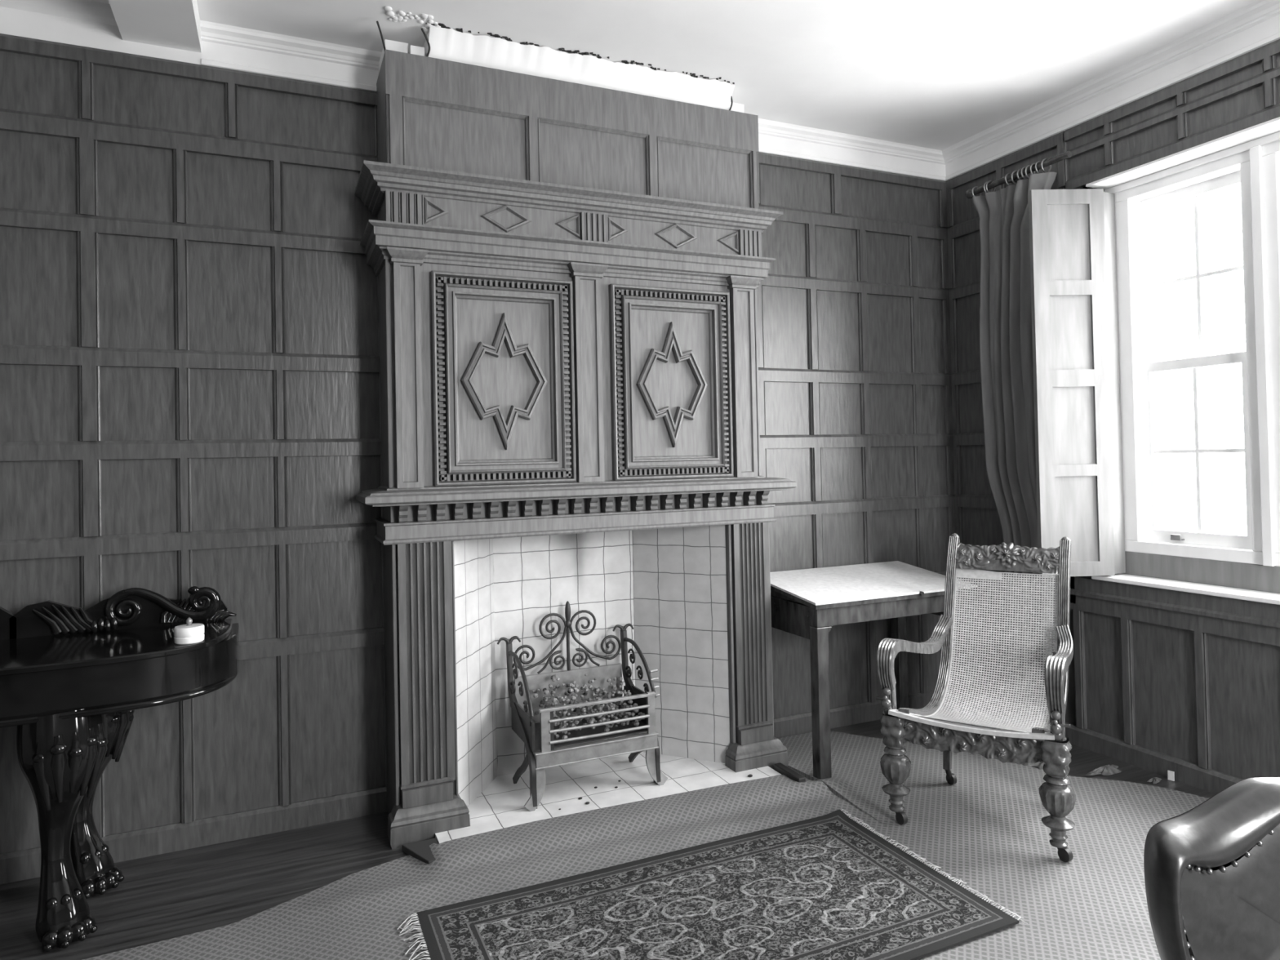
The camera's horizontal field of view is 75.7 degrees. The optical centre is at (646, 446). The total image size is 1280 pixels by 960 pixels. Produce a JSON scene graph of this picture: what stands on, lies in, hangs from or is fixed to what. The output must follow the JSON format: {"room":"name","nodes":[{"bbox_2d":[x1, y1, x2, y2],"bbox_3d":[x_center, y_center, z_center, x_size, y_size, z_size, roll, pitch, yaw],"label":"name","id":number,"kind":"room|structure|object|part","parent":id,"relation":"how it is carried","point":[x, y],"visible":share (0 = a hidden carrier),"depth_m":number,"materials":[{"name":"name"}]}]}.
{"room":"historic interior","nodes":[
{"label":"historic interior","id":0,"kind":"room"},
{"bbox_2d":[0,33,959,884],"bbox_3d":[-0.735,0.007,3.735,5.503,3.050,0.140,-1,-1,-24],"label":"wall","id":1,"kind":"structure","parent":0,"point":[190,362],"depth_m":3.31,"materials":[{"name":"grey wood"}]},
{"bbox_2d":[0,0,201,64],"bbox_3d":[-2.518,-1.571,2.941,1.640,0.155,0.155,-1,-1,-24],"label":"trim","id":2,"kind":"structure","parent":1,"relation":"attached to","point":[83,23],"depth_m":3.07,"materials":[{"name":"white paint"}]},
{"bbox_2d":[108,0,201,53],"bbox_3d":[-0.806,-1.669,0.810,0.265,0.115,5.450,-1,-1,-24],"label":"ceiling beam","id":3,"kind":"structure","parent":1,"relation":"attached to","point":[172,24],"depth_m":3.03,"materials":[{"name":"paint"}]},
{"bbox_2d":[200,20,382,92],"bbox_3d":[-1.401,-1.587,3.444,0.810,0.155,0.155,-1,-1,-24],"label":"trim","id":4,"kind":"structure","parent":1,"relation":"attached to","point":[223,46],"depth_m":3.37,"materials":[{"name":"white paint"}]},
{"bbox_2d":[376,6,743,112],"bbox_3d":[-0.335,-1.582,3.691,1.704,0.209,0.480,-1,-1,-24],"label":"trim","id":5,"kind":"structure","parent":1,"relation":"attached to","point":[442,42],"depth_m":3.54,"materials":[{"name":"white paint"}]},
{"bbox_2d":[376,48,759,208],"bbox_3d":[-0.308,-1.330,3.728,1.710,0.480,0.318,-1,-1,-24],"label":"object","id":6,"kind":"structure","parent":1,"relation":"attached to","point":[433,113],"depth_m":3.54,"materials":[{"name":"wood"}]},
{"bbox_3d":[-0.250,-1.478,3.595,1.710,0.189,0.020,-1,-1,-24],"label":"rail","id":7,"kind":"part","parent":6,"relation":"part of","materials":[{"name":"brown wood"}]},
{"bbox_2d":[758,118,946,181],"bbox_3d":[1.011,-1.621,4.530,1.620,0.155,0.155,-1,-1,-24],"label":"trim","id":8,"kind":"structure","parent":1,"relation":"attached to","point":[777,138],"depth_m":4.53,"materials":[{"name":"white paint"}]},
{"bbox_2d":[0,706,1216,959],"bbox_3d":[0.526,1.500,1.343,5.800,0.060,5.470,-1,-1,-24],"label":"floor","id":9,"kind":"structure","parent":0,"point":[161,897],"depth_m":2.91,"materials":[{"name":"black wood"}]},
{"bbox_2d":[0,586,239,951],"bbox_3d":[-2.099,1.030,2.643,1.416,1.022,0.588,-1,-1,-24],"label":"sideboard","id":10,"kind":"object","parent":9,"relation":"on","point":[73,680],"visible":1,"depth_m":2.62,"materials":[{"name":"black wood"}]},
{"bbox_3d":[-1.816,1.173,2.577,0.232,0.722,0.242,-1,-1,-24],"label":"cabriole leg","id":11,"kind":"part","parent":10,"relation":"part of","materials":[{"name":"black wood"}]},
{"bbox_3d":[-1.923,1.180,2.875,0.235,0.722,0.242,-1,-1,-24],"label":"cabriole leg","id":12,"kind":"part","parent":10,"relation":"part of","materials":[{"name":"black wood"}]},
{"bbox_3d":[-2.111,0.760,2.674,1.403,0.140,0.533,-1,-1,-24],"label":"frieze drawer","id":13,"kind":"part","parent":10,"relation":"part of","materials":[{"name":"black wood"}]},
{"bbox_2d":[173,617,204,644],"bbox_3d":[-1.537,0.616,2.767,0.090,0.082,0.090,-1,-1,-24],"label":"pot","id":14,"kind":"object","parent":10,"relation":"on","point":[188,633],"visible":1,"depth_m":2.73,"materials":[{"name":"white ceramic"}]},
{"bbox_3d":[-1.537,0.589,2.767,0.024,0.028,0.024,-1,-1,-24],"label":"lid knob","id":15,"kind":"part","parent":14,"relation":"part of","materials":[{"name":"metal"}]},
{"bbox_2d":[401,838,437,863],"bbox_3d":[-0.827,1.509,3.042,0.125,0.026,0.180,-1,-1,-24],"label":"board","id":16,"kind":"object","parent":9,"relation":"on","point":[421,851],"visible":0.76,"depth_m":3.06,"materials":[{"name":"grey wood"}]},
{"bbox_2d":[355,477,796,848],"bbox_3d":[-0.243,0.842,3.658,1.933,1.358,0.402,-1,-1,-24],"label":"fireplace surround","id":17,"kind":"object","parent":9,"relation":"on","point":[418,530],"visible":0.97,"depth_m":3.34,"materials":[{"name":"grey wood"}]},
{"bbox_2d":[354,160,782,490],"bbox_3d":[-0.283,-0.466,3.675,1.880,1.258,0.398,-1,-1,-24],"label":"overmantel","id":18,"kind":"object","parent":17,"relation":"on","point":[532,333],"visible":1,"depth_m":3.49,"materials":[{"name":"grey wood"}]},
{"bbox_3d":[-0.838,-0.940,3.294,0.100,0.110,0.012,-1,-1,-24],"label":"half lozenge moulding","id":19,"kind":"part","parent":18,"relation":"part of","materials":[{"name":"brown wood"}]},
{"bbox_3d":[-0.583,-0.275,3.409,0.592,0.861,0.032,-1,-1,-24],"label":"cupboard frame","id":20,"kind":"part","parent":18,"relation":"part of","materials":[{"name":"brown wood"}]},
{"bbox_3d":[-0.581,-0.275,3.404,0.492,0.761,0.042,-1,-1,-24],"label":"cupboard door","id":21,"kind":"part","parent":18,"relation":"part of","materials":[{"name":"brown wood"}]},
{"bbox_3d":[-0.585,-0.269,3.407,0.361,0.568,0.028,-1,-1,-24],"label":"star moulding","id":22,"kind":"part","parent":18,"relation":"part of","materials":[{"name":"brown wood"}]},
{"bbox_3d":[-0.580,-0.944,3.410,0.220,0.116,0.012,-1,-1,-24],"label":"lozenge moulding","id":23,"kind":"part","parent":18,"relation":"part of","materials":[{"name":"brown wood"}]},
{"bbox_3d":[-0.337,-0.947,3.519,0.115,0.110,0.012,-1,-1,-24],"label":"half lozenge moulding","id":24,"kind":"part","parent":18,"relation":"part of","materials":[{"name":"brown wood"}]},
{"bbox_3d":[-0.300,-0.809,3.690,1.834,0.138,0.370,-1,-1,-24],"label":"architrave","id":25,"kind":"part","parent":18,"relation":"part of","materials":[{"name":"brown wood"}]},
{"bbox_3d":[-0.295,-1.047,3.683,1.880,0.096,0.398,-1,-1,-24],"label":"cornice","id":26,"kind":"part","parent":18,"relation":"part of","materials":[{"name":"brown wood"}]},
{"bbox_3d":[-0.290,0.158,3.700,1.720,0.012,0.318,-1,-1,-24],"label":"mould","id":27,"kind":"part","parent":18,"relation":"part of","materials":[{"name":"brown wood"}]},
{"bbox_3d":[-0.124,-0.950,3.615,0.100,0.110,0.012,-1,-1,-24],"label":"half lozenge moulding","id":28,"kind":"part","parent":18,"relation":"part of","materials":[{"name":"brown wood"}]},
{"bbox_3d":[0.120,-0.285,3.725,0.594,0.861,0.032,-1,-1,-24],"label":"cupboard frame","id":29,"kind":"part","parent":18,"relation":"part of","materials":[{"name":"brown wood"}]},
{"bbox_3d":[0.118,-0.279,3.723,0.349,0.569,0.028,-1,-1,-24],"label":"star moulding","id":30,"kind":"part","parent":18,"relation":"part of","materials":[{"name":"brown wood"}]},
{"bbox_3d":[0.122,-0.285,3.721,0.494,0.761,0.042,-1,-1,-24],"label":"cupboard door","id":31,"kind":"part","parent":18,"relation":"part of","materials":[{"name":"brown wood"}]},
{"bbox_3d":[0.135,-0.954,3.732,0.220,0.116,0.012,-1,-1,-24],"label":"lozenge moulding","id":32,"kind":"part","parent":18,"relation":"part of","materials":[{"name":"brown wood"}]},
{"bbox_3d":[0.379,-0.957,3.842,0.115,0.110,0.012,-1,-1,-24],"label":"half lozenge moulding","id":33,"kind":"part","parent":18,"relation":"part of","materials":[{"name":"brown wood"}]},
{"bbox_2d":[355,477,796,506],"bbox_3d":[-0.257,0.194,3.668,1.933,0.062,0.402,-1,-1,-24],"label":"mantel shelf","id":34,"kind":"object","parent":17,"relation":"attached to","point":[543,495],"depth_m":3.45,"materials":[{"name":"grey wood"}]},
{"bbox_2d":[453,524,729,806],"bbox_3d":[-0.281,0.838,3.762,1.324,1.310,0.395,-1,-1,-24],"label":"lining","id":35,"kind":"object","parent":17,"relation":"attached to","point":[669,584],"visible":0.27,"depth_m":3.88,"materials":[{"name":"tile"}]},
{"bbox_2d":[435,751,781,844],"bbox_3d":[-0.186,1.503,3.619,1.510,0.028,0.705,-1,-1,-24],"label":"hearth slab","id":36,"kind":"object","parent":9,"relation":"on","point":[500,805],"visible":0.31,"depth_m":3.60,"materials":[{"name":"tile"}]},
{"bbox_2d":[497,600,667,811],"bbox_3d":[-0.289,1.109,3.673,0.670,0.788,0.400,-1,-1,-24],"label":"grate","id":37,"kind":"object","parent":36,"relation":"on","point":[536,732],"visible":1,"depth_m":3.61,"materials":[{"name":"metal"}]},
{"bbox_3d":[-0.542,1.398,3.562,0.012,0.205,0.258,-1,-1,-24],"label":"leg","id":38,"kind":"part","parent":37,"relation":"part of","materials":[{"name":"black metal"}]},
{"bbox_3d":[-0.460,1.410,3.387,0.096,0.184,0.031,-1,-1,-24],"label":"leg","id":39,"kind":"part","parent":37,"relation":"part of","materials":[{"name":"metal"}]},
{"bbox_3d":[-0.357,1.163,3.825,0.520,0.245,0.015,-1,-1,-24],"label":"plate","id":40,"kind":"part","parent":37,"relation":"part of","materials":[{"name":"metal"}]},
{"bbox_2d":[511,685,655,751],"bbox_3d":[-0.283,1.187,3.662,0.560,0.170,0.340,-1,-1,-24],"label":"basket","id":41,"kind":"object","parent":37,"relation":"on","point":[536,732],"depth_m":3.57,"materials":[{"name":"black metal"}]},
{"bbox_2d":[532,673,645,738],"bbox_3d":[-0.261,1.138,3.673,0.454,0.215,0.297,-1,-1,-24],"label":"heap","id":42,"kind":"object","parent":37,"relation":"in","point":[623,704],"visible":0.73,"depth_m":3.66,"materials":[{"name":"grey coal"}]},
{"bbox_2d":[533,691,658,770],"bbox_3d":[-0.211,1.205,3.514,0.560,0.245,0.036,-1,-1,-24],"label":"basket","id":43,"kind":"object","parent":37,"relation":"on","point":[548,756],"depth_m":3.49,"materials":[{"name":"metal"}]},
{"bbox_3d":[-0.032,1.391,3.792,0.012,0.205,0.258,-1,-1,-24],"label":"leg","id":44,"kind":"part","parent":37,"relation":"part of","materials":[{"name":"black metal"}]},
{"bbox_3d":[0.045,1.403,3.614,0.096,0.184,0.031,-1,-1,-24],"label":"leg","id":45,"kind":"part","parent":37,"relation":"part of","materials":[{"name":"metal"}]},
{"bbox_2d":[83,730,1208,959],"bbox_3d":[0.369,1.451,1.246,5.395,0.039,5.220,-1,-1,-24],"label":"carpet","id":46,"kind":"object","parent":9,"relation":"on","point":[985,829],"visible":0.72,"depth_m":3.01,"materials":[{"name":"grey carpet"}]},
{"bbox_2d":[396,808,1027,959],"bbox_3d":[0.190,1.476,2.571,1.789,0.020,0.920,-1,-1,-24],"label":"oriental rug","id":47,"kind":"object","parent":46,"relation":"on","point":[828,886],"visible":1,"depth_m":2.63,"materials":[{"name":"grey carpet"}]},
{"bbox_2d":[769,560,977,779],"bbox_3d":[1.093,1.067,4.124,0.977,0.858,0.582,-1,-1,-24],"label":"table","id":48,"kind":"object","parent":46,"relation":"on","point":[806,603],"visible":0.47,"depth_m":3.92,"materials":[{"name":"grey wood"}]},
{"bbox_3d":[0.796,1.155,3.726,0.084,0.681,0.060,-1,-1,-24],"label":"leg","id":49,"kind":"part","parent":48,"relation":"part of","materials":[{"name":"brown wood"}]},
{"bbox_3d":[1.390,1.155,4.525,0.060,0.681,0.060,-1,-1,-24],"label":"leg","id":50,"kind":"part","parent":48,"relation":"part of","materials":[{"name":"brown wood"}]},
{"bbox_3d":[1.599,1.144,4.088,0.084,0.681,0.060,-1,-1,-24],"label":"leg","id":51,"kind":"part","parent":48,"relation":"part of","materials":[{"name":"wood"}]},
{"bbox_2d":[875,533,1075,862],"bbox_3d":[1.431,0.942,3.423,0.697,1.067,0.948,-2,-1,34],"label":"armchair","id":52,"kind":"object","parent":46,"relation":"on","point":[1047,743],"visible":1,"depth_m":3.53,"materials":[{"name":"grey wood"}]},
{"bbox_3d":[0.985,1.304,3.257,0.120,0.260,0.120,-1,-1,-24],"label":"leg","id":53,"kind":"part","parent":52,"relation":"part of","materials":[{"name":"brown wood"}]},
{"bbox_3d":[1.151,0.909,3.498,0.071,0.284,0.767,-2,-1,38],"label":"arm","id":54,"kind":"part","parent":52,"relation":"part of","materials":[{"name":"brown wood"}]},
{"bbox_3d":[1.240,0.781,3.574,0.043,0.734,0.909,-2,-1,34],"label":"rail","id":55,"kind":"part","parent":52,"relation":"part of","materials":[{"name":"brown wood"}]},
{"bbox_3d":[1.326,1.267,3.625,0.038,0.296,0.086,-2,-1,34],"label":"leg","id":56,"kind":"part","parent":52,"relation":"part of","materials":[{"name":"grey wood"}]},
{"bbox_3d":[1.197,1.040,3.068,0.587,0.038,0.036,-2,-1,34],"label":"rail","id":57,"kind":"part","parent":52,"relation":"part of","materials":[{"name":"wood"}]},
{"bbox_3d":[1.416,0.856,3.404,0.461,0.570,0.811,-2,-1,34],"label":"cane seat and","id":58,"kind":"part","parent":52,"relation":"part of","materials":[{"name":"grey wicker"}]},
{"bbox_3d":[1.646,0.508,3.765,0.447,0.114,0.086,-2,-1,34],"label":"crest rail","id":59,"kind":"part","parent":52,"relation":"part of","materials":[{"name":"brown wood"}]},
{"bbox_3d":[1.637,0.769,3.310,0.043,0.734,0.909,-2,-1,34],"label":"rail","id":60,"kind":"part","parent":52,"relation":"part of","materials":[{"name":"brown wood"}]},
{"bbox_3d":[1.465,1.289,2.937,0.120,0.260,0.120,-1,-1,-24],"label":"leg","id":61,"kind":"part","parent":52,"relation":"part of","materials":[{"name":"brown wood"}]},
{"bbox_3d":[1.607,0.894,3.194,0.071,0.284,0.767,-2,-1,29],"label":"arm","id":62,"kind":"part","parent":52,"relation":"part of","materials":[{"name":"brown wood"}]},
{"bbox_2d":[1143,777,1279,959],"bbox_3d":[1.078,1.001,1.153,0.548,0.897,0.560,-1,-1,0],"label":"desk chair","id":63,"kind":"object","parent":46,"relation":"on","point":[1211,869],"visible":1,"depth_m":1.34,"materials":[{"name":"black leather"}]},
{"bbox_2d":[773,762,805,782],"bbox_3d":[0.638,1.474,3.680,0.036,0.053,0.200,-1,-1,-24],"label":"kerb","id":64,"kind":"object","parent":9,"relation":"on","point":[780,767],"visible":0.62,"depth_m":3.67,"materials":[{"name":"grey wood"}]},
{"bbox_2d":[1022,761,1044,768],"bbox_3d":[1.869,1.457,3.845,0.274,0.042,0.122,-1,-1,-24],"label":"rag","id":65,"kind":"object","parent":9,"relation":"on","point":[1040,764],"visible":0.08,"depth_m":3.80,"materials":[{"name":"fabric"}]},
{"bbox_2d":[1084,764,1121,775],"bbox_3d":[2.070,1.458,3.718,0.228,0.029,0.070,-1,-1,-24],"label":"rag","id":66,"kind":"object","parent":9,"relation":"on","point":[1107,770],"visible":1,"depth_m":3.70,"materials":[{"name":"fabric"}]},
{"bbox_2d":[1146,777,1161,783],"bbox_3d":[2.227,1.458,3.609,0.082,0.019,0.037,-1,-1,-34],"label":"rag","id":67,"kind":"object","parent":9,"relation":"on","point":[1155,780],"visible":1,"depth_m":3.60,"materials":[{"name":"fabric"}]},
{"bbox_2d":[88,0,1257,150],"bbox_3d":[0.458,-1.774,1.392,5.800,0.080,5.470,-1,-1,-24],"label":"ceiling","id":68,"kind":"structure","parent":0,"point":[935,74],"depth_m":3.44,"materials":[{"name":"paint"}]},
{"bbox_2d":[946,39,1279,794],"bbox_3d":[3.010,-0.091,2.433,0.334,3.050,5.350,-1,-1,-24],"label":"wall","id":69,"kind":"structure","parent":0,"point":[1185,684],"depth_m":3.73,"materials":[{"name":"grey wood"}]},
{"bbox_2d":[965,151,1071,198],"bbox_3d":[1.926,-1.377,4.241,0.154,0.068,0.640,-1,-1,-24],"label":"pole","id":70,"kind":"object","parent":69,"relation":"attached to","point":[1016,175],"visible":0.82,"depth_m":4.17,"materials":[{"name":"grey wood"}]},
{"bbox_2d":[972,172,1057,728],"bbox_3d":[1.897,0.059,4.211,0.116,2.790,0.476,-1,-1,-24],"label":"curtain","id":71,"kind":"object","parent":70,"relation":"hanging from","point":[1006,341],"visible":0.66,"depth_m":4.21,"materials":[{"name":"fabric"}]},
{"bbox_2d":[942,0,1279,181],"bbox_3d":[2.909,-1.692,2.427,0.282,0.155,5.350,-1,-1,-24],"label":"trim","id":72,"kind":"structure","parent":69,"relation":"attached to","point":[1253,26],"depth_m":3.78,"materials":[{"name":"white paint"}]},
{"bbox_2d":[1027,116,1279,604],"bbox_3d":[2.614,-0.340,2.954,0.622,1.910,2.415,-1,-1,-24],"label":"window","id":73,"kind":"structure","parent":69,"relation":"in","point":[1095,284],"depth_m":3.90,"materials":[{"name":"white paint"}]},
{"bbox_3d":[2.009,-0.971,3.934,0.202,0.365,0.014,-1,-1,-1],"label":"shutter panel","id":74,"kind":"part","parent":73,"relation":"part of","materials":[{"name":"paint"}]},
{"bbox_2d":[1027,188,1115,577],"bbox_3d":[2.021,-0.304,3.921,0.347,1.838,0.032,-1,-1,-1],"label":"shutter","id":75,"kind":"object","parent":73,"relation":"attached to","point":[1068,267],"depth_m":3.91,"materials":[{"name":"paint"}]},
{"bbox_3d":[2.018,-0.541,3.927,0.202,0.355,0.014,-1,-1,-1],"label":"shutter panel","id":76,"kind":"part","parent":73,"relation":"part of","materials":[{"name":"paint"}]},
{"bbox_3d":[2.027,-0.098,3.921,0.202,0.370,0.014,-1,-1,-1],"label":"shutter panel","id":77,"kind":"part","parent":73,"relation":"part of","materials":[{"name":"paint"}]},
{"bbox_3d":[2.037,0.344,3.914,0.202,0.405,0.014,-1,-1,-1],"label":"shutter panel","id":78,"kind":"part","parent":73,"relation":"part of","materials":[{"name":"paint"}]},
{"bbox_2d":[1103,191,1125,573],"bbox_3d":[2.233,-0.308,3.974,0.111,1.838,0.032,-1,-1,-24],"label":"shutter","id":79,"kind":"object","parent":73,"relation":"attached to","point":[1111,199],"depth_m":3.97,"materials":[{"name":"paint"}]},
{"bbox_3d":[2.778,-0.401,3.054,0.160,1.767,2.200,-1,-1,-24],"label":"frame","id":80,"kind":"part","parent":73,"relation":"part of","materials":[{"name":"white paint"}]},
{"bbox_3d":[2.506,-0.374,3.738,0.085,1.635,0.500,-1,-1,-24],"label":"sash","id":81,"kind":"part","parent":73,"relation":"part of","materials":[{"name":"white paint"}]},
{"bbox_2d":[1167,770,1174,781],"bbox_3d":[2.300,1.445,3.613,0.005,0.040,0.025,-1,-1,-36],"label":"paper scrap","id":82,"kind":"object","parent":69,"relation":"attached to","point":[1171,775],"visible":1,"depth_m":3.61,"materials":[{"name":"white paper"}]}
]}

